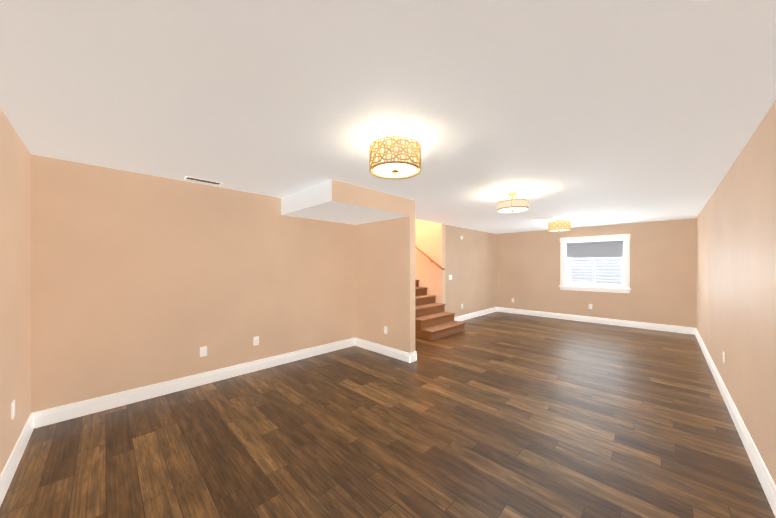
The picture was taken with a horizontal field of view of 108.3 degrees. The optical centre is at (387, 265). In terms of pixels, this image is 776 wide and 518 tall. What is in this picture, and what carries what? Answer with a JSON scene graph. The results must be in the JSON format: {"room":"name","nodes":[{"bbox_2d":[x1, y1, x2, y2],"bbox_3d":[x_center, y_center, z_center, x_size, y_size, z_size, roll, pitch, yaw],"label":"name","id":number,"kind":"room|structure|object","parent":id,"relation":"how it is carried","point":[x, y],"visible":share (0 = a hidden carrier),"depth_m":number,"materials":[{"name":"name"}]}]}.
{"room":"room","nodes":[
{"label":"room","id":0,"kind":"room"},
{"bbox_2d":[0,108,30,474],"bbox_3d":[-1.630,0.233,0.866,4.780,2.440,0.150,0,0,45],"label":"wall","id":1,"kind":"structure","parent":0,"point":[15,269],"depth_m":2.03,"materials":[{"name":"beige paint"}]},
{"bbox_2d":[12,400,14,418],"bbox_3d":[-2.656,1.022,1.990,0.070,0.115,0.010,0,0,45],"label":"electrical outlet","id":2,"kind":"object","parent":1,"relation":"attached to","point":[13,408],"visible":0.98,"depth_m":1.98,"materials":[{"name":"white plastic"}]},
{"bbox_2d":[0,412,35,505],"bbox_3d":[-1.586,1.382,0.939,4.440,0.140,0.016,0,0,45],"label":"baseboard","id":3,"kind":"structure","parent":1,"relation":"attached to","point":[8,472],"depth_m":2.00,"materials":[{"name":"white paint"}]},
{"bbox_2d":[31,154,354,412],"bbox_3d":[-1.946,0.230,3.842,0.150,2.440,3.945,0,0,45],"label":"wall","id":4,"kind":"structure","parent":0,"point":[138,280],"depth_m":3.15,"materials":[{"name":"beige paint"}]},
{"bbox_2d":[36,338,355,427],"bbox_3d":[-1.869,1.380,3.803,0.016,0.140,3.635,0,0,45],"label":"baseboard","id":5,"kind":"structure","parent":4,"relation":"attached to","point":[37,419],"depth_m":3.18,"materials":[{"name":"white paint"}]},
{"bbox_2d":[200,346,206,356],"bbox_3d":[-2.250,1.051,3.421,0.010,0.115,0.070,0,0,45],"label":"electrical outlet","id":6,"kind":"object","parent":4,"relation":"attached to","point":[203,351],"visible":1,"depth_m":3.42,"materials":[{"name":"white plastic"}]},
{"bbox_2d":[254,336,258,344],"bbox_3d":[-1.815,1.040,3.862,0.010,0.115,0.070,0,0,45],"label":"electrical outlet","id":7,"kind":"object","parent":4,"relation":"attached to","point":[256,340],"visible":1,"depth_m":3.86,"materials":[{"name":"white plastic"}]},
{"bbox_2d":[355,199,414,352],"bbox_3d":[-0.090,0.230,4.691,1.300,2.440,0.130,0,0,45],"label":"wall","id":8,"kind":"structure","parent":0,"point":[385,273],"depth_m":4.53,"materials":[{"name":"beige paint"}]},
{"bbox_2d":[356,338,411,362],"bbox_3d":[-0.116,1.380,4.633,1.286,0.140,0.041,0,0,45],"label":"baseboard","id":9,"kind":"structure","parent":8,"relation":"attached to","point":[398,354],"depth_m":4.53,"materials":[{"name":"white paint"}]},
{"bbox_2d":[412,351,416,361],"bbox_3d":[0.043,1.380,4.652,1.086,0.140,0.031,0,0,45],"label":"baseboard","id":10,"kind":"structure","parent":8,"relation":"attached to","point":[414,354],"depth_m":4.24,"materials":[{"name":"white paint"}]},
{"bbox_2d":[0,311,774,517],"bbox_3d":[0.480,1.509,5.513,8.800,0.120,10.100,0,0,45],"label":"floor","id":11,"kind":"structure","parent":0,"point":[496,414],"depth_m":2.33,"materials":[{"name":"brown wood"}]},
{"bbox_2d":[415,280,465,340],"bbox_3d":[-0.263,0.098,7.333,4.373,2.700,1.242,0,0,45],"label":"stairs","id":12,"kind":"structure","parent":11,"relation":"on","point":[434,320],"depth_m":6.02,"materials":[{"name":"wood"}]},
{"bbox_2d":[0,0,775,233],"bbox_3d":[1.693,-1.140,4.234,4.780,0.300,9.615,0,0,45],"label":"ceiling","id":13,"kind":"structure","parent":0,"point":[583,113],"depth_m":1.62,"materials":[{"name":"white paint"}]},
{"bbox_2d":[184,176,221,184],"bbox_3d":[-2.149,-0.986,3.272,0.110,0.006,0.360,0,0,45],"label":"ceiling vent","id":14,"kind":"object","parent":13,"relation":"in","point":[202,180],"visible":0.98,"depth_m":3.25,"materials":[{"name":"white metal"}]},
{"bbox_2d":[281,179,409,224],"bbox_3d":[-0.620,-0.865,4.153,1.300,0.250,1.380,0,0,45],"label":"soffit","id":15,"kind":"object","parent":13,"relation":"attached to","point":[331,200],"depth_m":3.74,"materials":[{"name":"white paint"}]},
{"bbox_2d":[369,136,420,179],"bbox_3d":[0.058,-0.850,2.234,0.413,0.276,0.413,0,0,45],"label":"ceiling light","id":16,"kind":"object","parent":13,"relation":"hanging from","point":[394,157],"visible":1,"depth_m":2.09,"materials":[{"name":"gold metal"}]},
{"bbox_2d":[497,192,528,212],"bbox_3d":[1.701,-0.860,3.829,0.400,0.260,0.400,0,0,45],"label":"ceiling light","id":17,"kind":"object","parent":13,"relation":"hanging from","point":[512,205],"visible":1,"depth_m":3.75,"materials":[{"name":"beige fabric"}]},
{"bbox_2d":[548,219,570,231],"bbox_3d":[3.701,-0.853,6.056,0.413,0.276,0.413,0,0,45],"label":"ceiling light","id":18,"kind":"object","parent":13,"relation":"hanging from","point":[559,225],"visible":1,"depth_m":5.92,"materials":[{"name":"gold metal"}]},
{"bbox_2d":[415,219,444,303],"bbox_3d":[0.003,-1.103,8.053,3.750,5.100,0.150,0,0,45],"label":"wall","id":19,"kind":"structure","parent":0,"point":[430,243],"depth_m":6.90,"materials":[{"name":"beige paint"}]},
{"bbox_2d":[415,245,444,269],"bbox_3d":[0.089,-1.096,7.798,3.456,2.408,0.084,0,0,45],"label":"handrail","id":20,"kind":"object","parent":19,"relation":"attached to","point":[428,257],"visible":0.4,"depth_m":6.86,"materials":[{"name":"brown wood"}]},
{"bbox_2d":[445,224,496,316],"bbox_3d":[2.461,0.227,7.983,0.150,2.440,3.200,0,0,45],"label":"wall","id":21,"kind":"structure","parent":0,"point":[471,265],"depth_m":7.63,"materials":[{"name":"beige paint"}]},
{"bbox_2d":[454,307,495,320],"bbox_3d":[2.350,1.377,7.753,0.016,0.140,2.995,0,0,45],"label":"baseboard","id":22,"kind":"structure","parent":21,"relation":"attached to","point":[475,314],"depth_m":7.80,"materials":[{"name":"white paint"}]},
{"bbox_2d":[497,218,695,327],"bbox_3d":[5.038,0.228,7.463,4.550,2.440,0.280,0,0,45],"label":"wall","id":23,"kind":"structure","parent":0,"point":[662,272],"depth_m":6.69,"materials":[{"name":"beige paint"}]},
{"bbox_2d":[496,307,691,333],"bbox_3d":[4.921,1.378,7.373,4.210,0.140,0.016,0,0,45],"label":"baseboard","id":24,"kind":"structure","parent":23,"relation":"attached to","point":[688,330],"depth_m":6.92,"materials":[{"name":"white paint"}]},
{"bbox_2d":[559,234,630,292],"bbox_3d":[5.268,-0.044,7.190,1.480,1.400,0.325,0,0,45],"label":"window","id":25,"kind":"structure","parent":23,"relation":"in","point":[595,247],"depth_m":7.14,"materials":[{"name":"white paint"}]},
{"bbox_2d":[571,257,621,284],"bbox_3d":[5.706,-0.378,7.633,2.000,2.950,0.900,0,0,45],"label":"window well","id":26,"kind":"object","parent":23,"relation":"attached to","point":[582,264],"depth_m":7.78,"materials":[{"name":"silver metal"}]},
{"bbox_2d":[696,100,775,484],"bbox_3d":[3.341,0.231,2.609,0.150,2.440,9.615,0,0,45],"label":"wall","id":27,"kind":"structure","parent":0,"point":[736,271],"depth_m":2.27,"materials":[{"name":"beige paint"}]},
{"bbox_2d":[692,328,775,517],"bbox_3d":[3.229,1.381,2.615,0.016,0.140,9.165,0,0,45],"label":"baseboard","id":28,"kind":"structure","parent":27,"relation":"attached to","point":[769,488],"depth_m":2.23,"materials":[{"name":"white paint"}]}
]}

